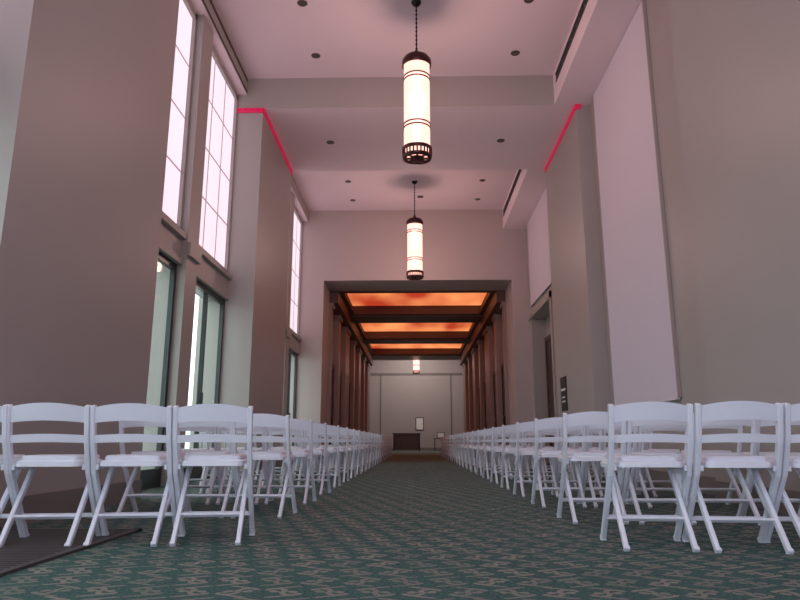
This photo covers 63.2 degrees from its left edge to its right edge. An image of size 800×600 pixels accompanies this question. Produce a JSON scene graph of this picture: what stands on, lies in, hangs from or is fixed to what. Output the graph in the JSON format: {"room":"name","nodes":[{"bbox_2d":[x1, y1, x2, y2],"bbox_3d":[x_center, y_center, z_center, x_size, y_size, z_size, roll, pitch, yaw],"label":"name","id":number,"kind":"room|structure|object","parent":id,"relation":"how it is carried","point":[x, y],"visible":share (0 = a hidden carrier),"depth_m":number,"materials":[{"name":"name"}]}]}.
{"room":"event hall","nodes":[
{"label":"event hall","id":0,"kind":"room"},
{"bbox_2d":[141,15,298,486],"bbox_3d":[-3.076,-0.861,9.038,0.460,6.620,17.650,0,-12,1],"label":"wall","id":1,"kind":"structure","parent":0,"point":[186,275],"depth_m":8.81,"materials":[{"name":"paint"}]},
{"bbox_2d":[0,460,281,527],"bbox_3d":[-2.553,1.551,4.993,0.020,0.180,16.300,0,-12,1],"label":"baseboard","id":2,"kind":"structure","parent":1,"relation":"attached to","point":[64,501],"depth_m":4.93,"materials":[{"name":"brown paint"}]},
{"bbox_2d":[140,252,176,489],"bbox_3d":[-2.998,0.729,7.486,0.110,2.850,1.800,0,-12,1],"label":"door","id":3,"kind":"structure","parent":1,"relation":"in","point":[151,478],"depth_m":8.30,"materials":[{"name":"black"}]},
{"bbox_2d":[162,0,196,227],"bbox_3d":[-3.003,-2.715,8.238,0.060,3.340,1.800,0,-12,1],"label":"window","id":4,"kind":"structure","parent":1,"relation":"in","point":[174,184],"depth_m":8.87,"materials":[{"name":"white glass"}]},
{"bbox_2d":[183,279,224,478],"bbox_3d":[-2.947,1.207,9.674,0.110,2.850,1.800,0,-12,1],"label":"door","id":5,"kind":"structure","parent":1,"relation":"in","point":[196,473],"depth_m":9.87,"materials":[{"name":"black"}]},
{"bbox_2d":[199,46,237,270],"bbox_3d":[-2.952,-2.237,10.426,0.060,3.340,1.800,0,-12,1],"label":"window","id":6,"kind":"structure","parent":1,"relation":"in","point":[221,76],"depth_m":10.65,"materials":[{"name":"white glass"}]},
{"bbox_2d":[159,212,301,353],"bbox_3d":[-2.861,-0.623,8.981,0.130,0.430,17.650,0,-12,1],"label":"trim","id":7,"kind":"structure","parent":1,"relation":"attached to","point":[196,254],"depth_m":9.10,"materials":[{"name":"paint"}]},
{"bbox_2d":[237,108,292,174],"bbox_3d":[-2.657,-3.081,12.920,0.549,0.083,2.795,0,-12,1],"label":"trim","id":8,"kind":"structure","parent":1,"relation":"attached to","point":[239,110],"depth_m":11.92,"materials":[{"name":"red"}]},
{"bbox_2d":[287,348,297,462],"bbox_3d":[-2.793,2.667,16.360,0.110,2.850,1.830,0,-12,1],"label":"door","id":9,"kind":"structure","parent":1,"relation":"in","point":[291,352],"depth_m":17.00,"materials":[{"name":"black"}]},
{"bbox_2d":[290,205,302,335],"bbox_3d":[-2.798,-0.777,17.112,0.060,3.340,1.830,0,-12,1],"label":"window","id":10,"kind":"structure","parent":1,"relation":"in","point":[298,223],"depth_m":17.60,"materials":[{"name":"white glass"}]},
{"bbox_2d":[212,0,580,210],"bbox_3d":[0.158,-4.833,8.219,7.200,0.150,20.800,0,-12,1],"label":"ceiling","id":11,"kind":"structure","parent":0,"point":[270,39],"depth_m":10.82,"materials":[{"name":"paint"}]},
{"bbox_2d":[190,0,247,94],"bbox_3d":[-3.097,-4.263,9.725,0.620,0.320,4.040,0,-12,1],"label":"ceiling soffit","id":12,"kind":"structure","parent":11,"relation":"attached to","point":[198,5],"depth_m":10.39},
{"bbox_2d":[202,0,247,92],"bbox_3d":[-2.780,-4.249,9.720,0.015,0.250,3.950,0,-12,1],"label":"track","id":13,"kind":"object","parent":11,"relation":"attached to","point":[206,7],"visible":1,"depth_m":10.32,"materials":[{"name":"grey"}]},
{"bbox_2d":[291,176,308,221],"bbox_3d":[-2.944,-2.806,16.397,0.620,0.320,4.100,0,-12,1],"label":"ceiling soffit","id":14,"kind":"structure","parent":11,"relation":"attached to","point":[299,203],"depth_m":17.11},
{"bbox_2d":[238,75,573,170],"bbox_3d":[0.268,-3.422,12.945,7.200,0.590,2.760,0,-12,1],"label":"ceiling bulkhead","id":15,"kind":"object","parent":11,"relation":"attached to","point":[364,117],"depth_m":11.99,"materials":[{"name":"paint"}]},
{"bbox_2d":[406,180,423,279],"bbox_3d":[0.366,-1.742,16.088,0.423,2.530,0.423,-1,-12,6],"label":"pendant lamp","id":16,"kind":"object","parent":11,"relation":"hanging from","point":[414,222],"visible":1,"depth_m":15.95,"materials":[{"name":"brown metal"}]},
{"bbox_2d":[402,0,431,164],"bbox_3d":[0.242,-3.200,9.416,0.423,2.530,0.423,1,-12,-3],"label":"pendant lamp","id":17,"kind":"object","parent":11,"relation":"hanging from","point":[416,62],"visible":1,"depth_m":9.29,"materials":[{"name":"brown metal"}]},
{"bbox_2d":[503,169,521,215],"bbox_3d":[2.829,-2.782,16.309,0.015,0.155,3.600,0,-12,1],"label":"ceiling vent","id":18,"kind":"object","parent":11,"relation":"in","point":[519,170],"visible":0.81,"depth_m":16.36,"materials":[{"name":"grey"}]},
{"bbox_2d":[502,169,545,228],"bbox_3d":[3.390,-2.705,16.228,1.110,0.590,4.100,0,-12,1],"label":"ceiling soffit","id":19,"kind":"structure","parent":11,"relation":"attached to","point":[530,186],"depth_m":15.94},
{"bbox_2d":[555,0,587,81],"bbox_3d":[2.677,-4.221,9.716,0.015,0.155,3.300,0,-12,1],"label":"ceiling vent","id":20,"kind":"object","parent":11,"relation":"in","point":[584,3],"visible":1,"depth_m":10.16,"materials":[{"name":"grey"}]},
{"bbox_2d":[553,0,641,104],"bbox_3d":[3.236,-4.162,9.557,1.110,0.590,4.040,0,-12,1],"label":"ceiling soffit","id":21,"kind":"structure","parent":11,"relation":"attached to","point":[603,24],"depth_m":9.90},
{"bbox_2d":[0,451,799,599],"bbox_3d":[0.431,4.686,18.573,7.200,0.150,45.100,0,-12,1],"label":"floor","id":22,"kind":"structure","parent":0,"point":[413,525],"depth_m":3.28,"materials":[{"name":"carpet"}]},
{"bbox_2d":[0,528,141,576],"bbox_3d":[-2.098,1.109,2.581,0.920,0.014,3.020,0,-12,1],"label":"floor mat","id":23,"kind":"object","parent":22,"relation":"in","point":[43,545],"visible":0.94,"depth_m":3.43,"materials":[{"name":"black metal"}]},
{"bbox_2d":[0,404,23,536],"bbox_3d":[-2.331,0.958,3.574,0.434,0.758,0.460,1,-12,-6],"label":"folding chair","id":24,"kind":"object","parent":23,"relation":"on","point":[4,462],"visible":0.6,"depth_m":3.51,"materials":[{"name":"white plastic"}]},
{"bbox_2d":[0,403,102,547],"bbox_3d":[-1.920,0.969,3.624,0.434,0.758,0.460,1,-12,-6],"label":"folding chair","id":25,"kind":"object","parent":23,"relation":"on","point":[31,411],"visible":0.9,"depth_m":3.51,"materials":[{"name":"white plastic"}]},
{"bbox_2d":[0,0,178,498],"bbox_3d":[-3.021,-1.441,5.749,0.920,6.350,2.520,0,-12,1],"label":"pier","id":26,"kind":"object","parent":22,"relation":"on","point":[86,85],"depth_m":5.21,"materials":[{"name":"paint"}]},
{"bbox_2d":[83,403,179,546],"bbox_3d":[-1.489,0.979,3.674,0.434,0.758,0.460,1,-12,-6],"label":"folding chair","id":27,"kind":"object","parent":22,"relation":"on","point":[121,411],"visible":0.83,"depth_m":3.55,"materials":[{"name":"white plastic"}]},
{"bbox_2d":[117,421,186,517],"bbox_3d":[-1.890,1.269,4.998,0.434,0.758,0.460,0,-12,2],"label":"folding chair","id":28,"kind":"object","parent":22,"relation":"on","point":[129,492],"visible":0.25,"depth_m":4.88,"materials":[{"name":"white plastic"}]},
{"bbox_2d":[170,426,223,504],"bbox_3d":[-1.867,1.484,5.986,0.434,0.758,0.460,0,-12,1],"label":"folding chair","id":29,"kind":"object","parent":22,"relation":"on","point":[216,471],"visible":0.24,"depth_m":5.86,"materials":[{"name":"white plastic"}]},
{"bbox_2d":[180,429,213,493],"bbox_3d":[-2.252,1.719,7.059,0.434,0.758,0.460,0,-12,1],"label":"folding chair","id":30,"kind":"object","parent":22,"relation":"on","point":[204,479],"visible":0.19,"depth_m":6.93,"materials":[{"name":"white plastic"}]},
{"bbox_2d":[178,421,240,517],"bbox_3d":[-1.460,1.264,4.980,0.434,0.758,0.460,0,-12,2],"label":"folding chair","id":31,"kind":"object","parent":22,"relation":"on","point":[226,424],"visible":0.34,"depth_m":4.86,"materials":[{"name":"white plastic"}]},
{"bbox_2d":[169,404,254,545],"bbox_3d":[-1.057,0.990,3.723,0.434,0.758,0.460,1,-12,-6],"label":"folding chair","id":32,"kind":"object","parent":22,"relation":"on","point":[198,412],"visible":0.92,"depth_m":3.60,"materials":[{"name":"white plastic"}]},
{"bbox_2d":[199,431,230,484],"bbox_3d":[-2.229,1.934,8.044,0.434,0.758,0.460,0,-12,0],"label":"folding chair","id":33,"kind":"object","parent":22,"relation":"on","point":[201,444],"visible":0.13,"depth_m":7.92,"materials":[{"name":"white plastic"}]},
{"bbox_2d":[205,429,246,493],"bbox_3d":[-1.842,1.715,7.044,0.434,0.758,0.460,0,-12,1],"label":"folding chair","id":34,"kind":"object","parent":22,"relation":"on","point":[212,468],"visible":0.13,"depth_m":6.92,"materials":[{"name":"white plastic"}]},
{"bbox_2d":[189,113,291,476],"bbox_3d":[-2.871,-0.016,12.274,0.920,6.350,2.760,0,-12,1],"label":"pier","id":35,"kind":"object","parent":22,"relation":"on","point":[254,329],"depth_m":11.29,"materials":[{"name":"paint"}]},
{"bbox_2d":[224,433,258,482],"bbox_3d":[-2.205,2.161,9.085,0.434,0.758,0.460,0,-12,0],"label":"folding chair","id":36,"kind":"object","parent":22,"relation":"on","point":[229,470],"visible":0.14,"depth_m":8.97,"materials":[{"name":"white plastic"}]},
{"bbox_2d":[216,426,269,504],"bbox_3d":[-1.436,1.484,5.985,0.434,0.758,0.460,0,-12,0],"label":"folding chair","id":37,"kind":"object","parent":22,"relation":"on","point":[223,486],"visible":0.26,"depth_m":5.87,"materials":[{"name":"white plastic"}]},
{"bbox_2d":[231,414,296,518],"bbox_3d":[-1.030,1.260,4.961,0.434,0.758,0.460,-1,-12,3],"label":"folding chair","id":38,"kind":"object","parent":22,"relation":"on","point":[268,420],"visible":0.64,"depth_m":4.84,"materials":[{"name":"white plastic"}]},
{"bbox_2d":[246,429,288,493],"bbox_3d":[-1.413,1.712,7.028,0.434,0.758,0.460,-1,-12,3],"label":"folding chair","id":39,"kind":"object","parent":22,"relation":"on","point":[282,479],"visible":0.18,"depth_m":6.91,"materials":[{"name":"white plastic"}]},
{"bbox_2d":[254,432,284,482],"bbox_3d":[-1.795,2.161,9.084,0.434,0.758,0.460,0,-12,1],"label":"folding chair","id":40,"kind":"object","parent":22,"relation":"on","point":[258,471],"visible":0.29,"depth_m":8.96,"materials":[{"name":"white plastic"}]},
{"bbox_2d":[271,434,299,477],"bbox_3d":[-1.771,2.388,10.123,0.434,0.758,0.460,0,-12,0],"label":"folding chair","id":41,"kind":"object","parent":22,"relation":"on","point":[297,458],"visible":0.2,"depth_m":10.00,"materials":[{"name":"white plastic"}]},
{"bbox_2d":[268,431,305,484],"bbox_3d":[-1.389,1.934,8.045,0.434,0.758,0.460,0,-12,1],"label":"folding chair","id":42,"kind":"object","parent":22,"relation":"on","point":[269,432],"visible":0.3,"depth_m":7.93,"materials":[{"name":"white plastic"}]},
{"bbox_2d":[264,419,315,504],"bbox_3d":[-1.006,1.484,5.984,0.434,0.758,0.460,0,-12,1],"label":"folding chair","id":43,"kind":"object","parent":22,"relation":"on","point":[300,424],"visible":0.7,"depth_m":5.86,"materials":[{"name":"white plastic"}]},
{"bbox_2d":[290,433,317,478],"bbox_3d":[-1.365,2.161,9.082,0.434,0.758,0.460,0,-12,-1],"label":"folding chair","id":44,"kind":"object","parent":22,"relation":"on","point":[315,456],"visible":0.09,"depth_m":9.00,"materials":[{"name":"white plastic"}]},
{"bbox_2d":[287,422,330,494],"bbox_3d":[-0.983,1.708,7.012,0.434,0.758,0.460,-1,-12,3],"label":"folding chair","id":45,"kind":"object","parent":22,"relation":"on","point":[319,427],"visible":0.56,"depth_m":6.88,"materials":[{"name":"white plastic"}]},
{"bbox_2d":[304,425,340,487],"bbox_3d":[-0.959,1.934,8.045,0.434,0.758,0.460,0,-12,-1],"label":"folding chair","id":46,"kind":"object","parent":22,"relation":"on","point":[330,429],"visible":0.52,"depth_m":7.92,"materials":[{"name":"white plastic"}]},
{"bbox_2d":[310,434,335,473],"bbox_3d":[-1.317,2.617,11.171,0.434,0.758,0.460,0,-12,2],"label":"folding chair","id":47,"kind":"object","parent":22,"relation":"on","point":[333,457],"visible":0.12,"depth_m":11.09,"materials":[{"name":"white plastic"}]},
{"bbox_2d":[317,427,348,482],"bbox_3d":[-0.935,2.160,9.081,0.434,0.758,0.460,0,-12,0],"label":"folding chair","id":48,"kind":"object","parent":22,"relation":"on","point":[341,430],"visible":0.67,"depth_m":8.96,"materials":[{"name":"white plastic"}]},
{"bbox_2d":[327,429,355,477],"bbox_3d":[-0.911,2.386,10.116,0.434,0.758,0.460,0,-12,0],"label":"folding chair","id":49,"kind":"object","parent":22,"relation":"on","point":[350,431],"visible":0.53,"depth_m":10.00,"materials":[{"name":"white plastic"}]},
{"bbox_2d":[335,430,361,474],"bbox_3d":[-0.887,2.613,11.153,0.434,0.758,0.460,0,-12,2],"label":"folding chair","id":50,"kind":"object","parent":22,"relation":"on","point":[357,433],"visible":0.48,"depth_m":11.04,"materials":[{"name":"white plastic"}]},
{"bbox_2d":[342,431,365,471],"bbox_3d":[-0.864,2.839,12.188,0.434,0.758,0.460,0,-12,1],"label":"folding chair","id":51,"kind":"object","parent":22,"relation":"on","point":[361,432],"visible":0.53,"depth_m":12.09,"materials":[{"name":"white plastic"}]},
{"bbox_2d":[348,432,369,469],"bbox_3d":[-0.839,3.065,13.222,0.434,0.758,0.460,0,-12,0],"label":"folding chair","id":52,"kind":"object","parent":22,"relation":"on","point":[366,433],"visible":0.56,"depth_m":13.12,"materials":[{"name":"white plastic"}]},
{"bbox_2d":[352,433,372,467],"bbox_3d":[-0.816,3.291,14.258,0.434,0.758,0.460,0,-12,2],"label":"folding chair","id":53,"kind":"object","parent":22,"relation":"on","point":[370,434],"visible":0.49,"depth_m":14.15,"materials":[{"name":"white plastic"}]},
{"bbox_2d":[392,433,420,450],"bbox_3d":[0.400,8.534,39.029,1.700,1.060,0.700,0,-12,1],"label":"reception desk","id":54,"kind":"object","parent":22,"relation":"on","point":[401,441],"visible":0.88,"depth_m":38.72,"materials":[{"name":"brown wood"}]},
{"bbox_2d":[327,302,509,455],"bbox_3d":[0.695,4.032,26.593,5.420,4.550,16.360,0,-12,1],"label":"columns","id":55,"kind":"structure","parent":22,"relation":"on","point":[347,359],"depth_m":23.03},
{"bbox_2d":[454,434,470,462],"bbox_3d":[1.645,3.913,17.105,0.434,0.758,0.460,0,-12,1],"label":"folding chair","id":56,"kind":"object","parent":22,"relation":"on","point":[455,435],"visible":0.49,"depth_m":17.01,"materials":[{"name":"white plastic"}]},
{"bbox_2d":[459,433,476,465],"bbox_3d":[1.598,3.461,15.037,0.434,0.758,0.460,0,-12,2],"label":"folding chair","id":57,"kind":"object","parent":22,"relation":"on","point":[461,435],"visible":0.47,"depth_m":14.94,"materials":[{"name":"white plastic"}]},
{"bbox_2d":[463,432,483,467],"bbox_3d":[1.573,3.229,13.976,0.434,0.758,0.460,0,-12,1],"label":"folding chair","id":58,"kind":"object","parent":22,"relation":"on","point":[464,433],"visible":0.6,"depth_m":13.88,"materials":[{"name":"white plastic"}]},
{"bbox_2d":[466,432,488,469],"bbox_3d":[1.549,3.004,12.943,0.434,0.758,0.460,0,-12,2],"label":"folding chair","id":59,"kind":"object","parent":22,"relation":"on","point":[469,434],"visible":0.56,"depth_m":12.83,"materials":[{"name":"white plastic"}]},
{"bbox_2d":[471,431,495,472],"bbox_3d":[1.526,2.783,11.934,0.434,0.758,0.460,0,-12,0],"label":"folding chair","id":60,"kind":"object","parent":22,"relation":"on","point":[474,433],"visible":0.47,"depth_m":11.81,"materials":[{"name":"white plastic"}]},
{"bbox_2d":[476,430,501,475],"bbox_3d":[1.502,2.555,10.889,0.434,0.758,0.460,0,-12,1],"label":"folding chair","id":61,"kind":"object","parent":22,"relation":"on","point":[479,432],"visible":0.54,"depth_m":10.79,"materials":[{"name":"white plastic"}]},
{"bbox_2d":[482,428,512,478],"bbox_3d":[1.478,2.330,9.860,0.434,0.758,0.460,0,-12,1],"label":"folding chair","id":62,"kind":"object","parent":22,"relation":"on","point":[486,431],"visible":0.62,"depth_m":9.74,"materials":[{"name":"white plastic"}]},
{"bbox_2d":[490,427,523,483],"bbox_3d":[1.455,2.105,8.829,0.434,0.758,0.460,0,-12,1],"label":"folding chair","id":63,"kind":"object","parent":22,"relation":"on","point":[498,430],"visible":0.58,"depth_m":8.71,"materials":[{"name":"white plastic"}]},
{"bbox_2d":[500,424,538,489],"bbox_3d":[1.430,1.874,7.772,0.434,0.758,0.460,-1,-12,3],"label":"folding chair","id":64,"kind":"object","parent":22,"relation":"on","point":[508,428],"visible":0.52,"depth_m":7.66,"materials":[{"name":"white plastic"}]},
{"bbox_2d":[512,432,541,478],"bbox_3d":[1.915,2.328,9.848,0.434,0.758,0.460,0,-12,2],"label":"folding chair","id":65,"kind":"object","parent":22,"relation":"on","point":[514,434],"visible":0.16,"depth_m":9.77,"materials":[{"name":"white plastic"}]},
{"bbox_2d":[513,421,558,497],"bbox_3d":[1.406,1.648,6.736,0.434,0.758,0.460,0,-12,1],"label":"folding chair","id":66,"kind":"object","parent":22,"relation":"on","point":[526,426],"visible":0.67,"depth_m":6.62,"materials":[{"name":"white plastic"}]},
{"bbox_2d":[523,432,555,483],"bbox_3d":[1.892,2.103,8.817,0.434,0.758,0.460,0,-12,1],"label":"folding chair","id":67,"kind":"object","parent":22,"relation":"on","point":[525,463],"visible":0.22,"depth_m":8.73,"materials":[{"name":"white plastic"}]},
{"bbox_2d":[529,434,554,470],"bbox_3d":[2.376,2.553,10.880,0.434,0.758,0.460,0,-12,2],"label":"folding chair","id":68,"kind":"object","parent":22,"relation":"on","point":[531,435],"visible":0.11,"depth_m":10.79,"materials":[{"name":"white plastic"}]},
{"bbox_2d":[541,433,571,479],"bbox_3d":[2.352,2.323,9.826,0.434,0.758,0.460,0,-12,1],"label":"folding chair","id":69,"kind":"object","parent":22,"relation":"on","point":[543,434],"visible":0.17,"depth_m":9.71,"materials":[{"name":"white plastic"}]},
{"bbox_2d":[537,431,576,487],"bbox_3d":[1.867,1.870,7.754,0.434,0.758,0.460,-1,-12,3],"label":"folding chair","id":70,"kind":"object","parent":22,"relation":"on","point":[541,465],"visible":0.23,"depth_m":7.66,"materials":[{"name":"white plastic"}]},
{"bbox_2d":[531,417,586,507],"bbox_3d":[1.382,1.419,5.688,0.434,0.758,0.460,-1,-12,3],"label":"folding chair","id":71,"kind":"object","parent":22,"relation":"on","point":[556,422],"visible":0.66,"depth_m":5.57,"materials":[{"name":"white plastic"}]},
{"bbox_2d":[546,105,610,474],"bbox_3d":[3.263,-0.046,12.139,0.250,6.350,2.760,0,-12,1],"label":"pier","id":72,"kind":"object","parent":22,"relation":"on","point":[580,344],"depth_m":11.43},
{"bbox_2d":[544,104,580,172],"bbox_3d":[3.163,-3.109,12.792,0.109,0.083,2.795,0,-12,1],"label":"trim","id":73,"kind":"structure","parent":72,"relation":"attached to","point":[576,106],"depth_m":12.43,"materials":[{"name":"red"}]},
{"bbox_2d":[555,428,603,497],"bbox_3d":[1.843,1.645,6.720,0.434,0.758,0.460,0,-12,1],"label":"folding chair","id":74,"kind":"object","parent":22,"relation":"on","point":[596,471],"visible":0.3,"depth_m":6.62,"materials":[{"name":"white plastic"}]},
{"bbox_2d":[573,431,607,487],"bbox_3d":[2.304,1.871,7.756,0.434,0.758,0.460,-1,-12,3],"label":"folding chair","id":75,"kind":"object","parent":22,"relation":"on","point":[578,432],"visible":0.12,"depth_m":7.67,"materials":[{"name":"white plastic"}]},
{"bbox_2d":[556,411,628,523],"bbox_3d":[1.358,1.188,4.628,0.434,0.758,0.460,0,-12,2],"label":"folding chair","id":76,"kind":"object","parent":22,"relation":"on","point":[593,417],"visible":0.62,"depth_m":4.51,"materials":[{"name":"white plastic"}]},
{"bbox_2d":[586,431,620,480],"bbox_3d":[2.765,2.096,8.788,0.434,0.758,0.460,0,-12,2],"label":"folding chair","id":77,"kind":"object","parent":22,"relation":"on","point":[591,433],"visible":0.07,"depth_m":8.69,"materials":[{"name":"white plastic"}]},
{"bbox_2d":[581,421,639,507],"bbox_3d":[1.819,1.419,5.687,0.434,0.758,0.460,-1,-12,3],"label":"folding chair","id":78,"kind":"object","parent":22,"relation":"on","point":[591,488],"visible":0.27,"depth_m":5.58,"materials":[{"name":"white plastic"}]},
{"bbox_2d":[597,426,645,497],"bbox_3d":[2.280,1.644,6.716,0.434,0.758,0.460,0,-12,1],"label":"folding chair","id":79,"kind":"object","parent":22,"relation":"on","point":[602,469],"visible":0.15,"depth_m":6.63,"materials":[{"name":"white plastic"}]},
{"bbox_2d":[614,431,652,485],"bbox_3d":[2.740,1.862,7.716,0.434,0.758,0.460,0,-12,1],"label":"folding chair","id":80,"kind":"object","parent":22,"relation":"on","point":[616,432],"visible":0.07,"depth_m":7.61,"materials":[{"name":"white plastic"}]},
{"bbox_2d":[600,402,699,551],"bbox_3d":[1.332,0.949,3.534,0.434,0.758,0.460,-1,-12,5],"label":"folding chair","id":81,"kind":"object","parent":22,"relation":"on","point":[637,410],"visible":0.95,"depth_m":3.42,"materials":[{"name":"white plastic"}]},
{"bbox_2d":[630,425,685,508],"bbox_3d":[2.256,1.412,5.657,0.434,0.758,0.460,0,-12,2],"label":"folding chair","id":82,"kind":"object","parent":22,"relation":"on","point":[637,473],"visible":0.27,"depth_m":5.54,"materials":[{"name":"white plastic"}]},
{"bbox_2d":[621,420,696,524],"bbox_3d":[1.794,1.179,4.590,0.434,0.758,0.460,-1,-12,3],"label":"folding chair","id":83,"kind":"object","parent":22,"relation":"on","point":[627,480],"visible":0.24,"depth_m":4.48,"materials":[{"name":"white plastic"}]},
{"bbox_2d":[638,428,685,497],"bbox_3d":[2.717,1.645,6.723,0.434,0.758,0.460,0,-12,1],"label":"folding chair","id":84,"kind":"object","parent":22,"relation":"on","point":[645,469],"visible":0.22,"depth_m":6.60,"materials":[{"name":"white plastic"}]},
{"bbox_2d":[680,425,742,507],"bbox_3d":[2.692,1.408,5.636,0.434,0.758,0.460,0,-12,1],"label":"folding chair","id":85,"kind":"object","parent":22,"relation":"on","point":[733,486],"visible":0.2,"depth_m":5.51,"materials":[{"name":"white plastic"}]},
{"bbox_2d":[681,413,760,525],"bbox_3d":[2.230,1.175,4.570,0.434,0.758,0.460,-1,-12,3],"label":"folding chair","id":86,"kind":"object","parent":22,"relation":"on","point":[746,497],"visible":0.25,"depth_m":4.45,"materials":[{"name":"white plastic"}]},
{"bbox_2d":[668,0,799,490],"bbox_3d":[3.112,-1.471,5.614,0.250,6.350,2.520,0,-12,1],"label":"pier","id":87,"kind":"object","parent":22,"relation":"on","point":[737,62],"depth_m":5.65,"materials":[{"name":"paint"}]},
{"bbox_2d":[681,401,793,554],"bbox_3d":[1.768,0.936,3.474,0.434,0.758,0.460,-1,-12,5],"label":"folding chair","id":88,"kind":"object","parent":22,"relation":"on","point":[729,410],"visible":0.87,"depth_m":3.35,"materials":[{"name":"white plastic"}]},
{"bbox_2d":[742,420,799,516],"bbox_3d":[2.668,1.176,4.572,0.434,0.758,0.460,-1,-12,3],"label":"folding chair","id":89,"kind":"object","parent":22,"relation":"on","point":[760,423],"visible":0.16,"depth_m":4.48,"materials":[{"name":"white plastic"}]},
{"bbox_2d":[764,403,799,542],"bbox_3d":[2.204,0.930,3.446,0.434,0.758,0.460,-1,-12,4],"label":"folding chair","id":90,"kind":"object","parent":22,"relation":"on","point":[790,412],"visible":0.65,"depth_m":3.36,"materials":[{"name":"white plastic"}]},
{"bbox_2d":[289,209,534,458],"bbox_3d":[0.406,0.915,18.271,7.200,7.090,1.300,0,-12,1],"label":"wall","id":91,"kind":"structure","parent":0,"point":[358,250],"depth_m":18.08,"materials":[{"name":"paint"}]},
{"bbox_2d":[370,360,463,447],"bbox_3d":[0.936,6.011,41.257,7.200,6.940,0.200,0,-12,1],"label":"wall","id":92,"kind":"structure","parent":0,"point":[404,398],"depth_m":41.09,"materials":[{"name":"paint"}]},
{"bbox_2d":[370,373,462,450],"bbox_3d":[0.934,7.011,40.911,6.800,4.840,0.050,0,-12,1],"label":"trim","id":93,"kind":"structure","parent":92,"relation":"attached to","point":[380,374],"depth_m":41.19,"materials":[{"name":"grey paint"}]},
{"bbox_2d":[416,417,423,429],"bbox_3d":[1.234,7.763,40.747,0.520,0.800,0.035,0,-12,1],"label":"poster","id":94,"kind":"object","parent":92,"relation":"attached to","point":[419,420],"visible":1,"depth_m":40.73,"materials":[{"name":"grey paper"}]},
{"bbox_2d":[330,290,505,365],"bbox_3d":[0.695,1.297,27.191,5.420,1.050,16.300,0,-12,1],"label":"ceiling","id":95,"kind":"structure","parent":0,"point":[480,316],"depth_m":23.88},
{"bbox_2d":[370,344,461,347],"bbox_3d":[0.792,2.047,31.683,4.570,0.040,4.100,0,-12,1],"label":"ceiling light panel","id":96,"kind":"object","parent":95,"relation":"attached to","point":[372,345],"visible":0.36,"depth_m":32.70,"materials":[{"name":"brown"}]},
{"bbox_2d":[361,323,471,331],"bbox_3d":[0.673,0.917,26.506,4.570,0.040,4.100,0,-12,1],"label":"ceiling light panel","id":97,"kind":"object","parent":95,"relation":"attached to","point":[367,327],"visible":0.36,"depth_m":27.31,"materials":[{"name":"brown"}]},
{"bbox_2d":[347,293,486,305],"bbox_3d":[0.554,-0.203,21.378,4.570,0.040,3.600,0,-12,1],"label":"ceiling light panel","id":98,"kind":"object","parent":95,"relation":"attached to","point":[357,299],"visible":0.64,"depth_m":22.13,"materials":[{"name":"brown"}]},
{"bbox_2d":[526,0,714,476],"bbox_3d":[3.519,-1.076,7.423,0.480,6.350,20.600,0,-12,1],"label":"wall","id":99,"kind":"structure","parent":0,"point":[682,271],"depth_m":7.89,"materials":[{"name":"paint"}]},
{"bbox_2d":[527,188,550,306],"bbox_3d":[3.440,-1.244,16.062,0.053,2.315,2.840,0,-12,1],"label":"projection screen","id":100,"kind":"object","parent":99,"relation":"attached to","point":[537,225],"visible":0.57,"depth_m":15.99,"materials":[{"name":"grey fabric"}]},
{"bbox_2d":[528,291,557,416],"bbox_3d":[3.458,2.005,15.787,0.040,3.900,2.950,0,-12,1],"label":"door surround","id":101,"kind":"object","parent":99,"relation":"attached to","point":[548,297],"visible":0.82,"depth_m":14.62,"materials":[{"name":"paint"}]},
{"bbox_2d":[545,334,554,446],"bbox_3d":[3.796,2.334,15.656,0.120,3.200,2.250,0,-12,1],"label":"door","id":102,"kind":"structure","parent":99,"relation":"in","point":[548,352],"depth_m":16.59,"materials":[{"name":"brown wood"}]},
{"bbox_2d":[560,376,567,410],"bbox_3d":[3.142,1.800,12.460,0.024,0.640,0.450,0,-12,1],"label":"wall sign","id":103,"kind":"object","parent":99,"relation":"attached to","point":[563,382],"visible":1,"depth_m":12.38,"materials":[{"name":"black"}]},
{"bbox_2d":[593,0,681,405],"bbox_3d":[3.293,-1.171,9.369,0.053,5.315,2.490,0,-12,1],"label":"wall panel","id":104,"kind":"object","parent":99,"relation":"attached to","point":[640,308],"visible":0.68,"depth_m":9.05,"materials":[{"name":"paint"}]},
{"bbox_2d":[572,462,799,513],"bbox_3d":[3.113,1.647,5.430,0.270,0.180,17.450,0,-12,1],"label":"baseboard","id":105,"kind":"structure","parent":99,"relation":"attached to","point":[704,481],"depth_m":6.11,"materials":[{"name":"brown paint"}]},
{"bbox_3d":[3.604,3.554,26.631,0.400,5.500,16.300,0,-12,1],"label":"wall","id":106,"kind":"structure","parent":0,"visible":0},
{"bbox_2d":[484,379,486,428],"bbox_3d":[3.302,4.431,24.552,0.120,2.900,1.400,0,-12,1],"label":"door","id":107,"kind":"structure","parent":106,"relation":"in","point":[485,379],"depth_m":25.25,"materials":[{"name":"brown wood"}]},
{"bbox_2d":[493,371,496,427],"bbox_3d":[3.233,3.775,21.549,0.120,2.900,1.350,0,-12,1],"label":"door","id":108,"kind":"structure","parent":106,"relation":"in","point":[494,371],"depth_m":22.16,"materials":[{"name":"brown wood"}]},
{"bbox_2d":[501,363,505,425],"bbox_3d":[3.186,3.332,19.522,0.120,2.900,1.300,0,-12,1],"label":"door","id":109,"kind":"structure","parent":106,"relation":"in","point":[502,365],"depth_m":20.12,"materials":[{"name":"brown wood"}]},
{"bbox_3d":[-2.205,3.582,26.758,0.380,5.500,16.300,0,-12,1],"label":"wall","id":110,"kind":"structure","parent":0,"visible":0},
{"bbox_2d":[330,364,333,444],"bbox_3d":[-2.112,3.358,19.638,0.120,2.900,1.300,0,-12,1],"label":"door","id":111,"kind":"structure","parent":110,"relation":"in","point":[332,394],"depth_m":20.29,"materials":[{"name":"brown wood"}]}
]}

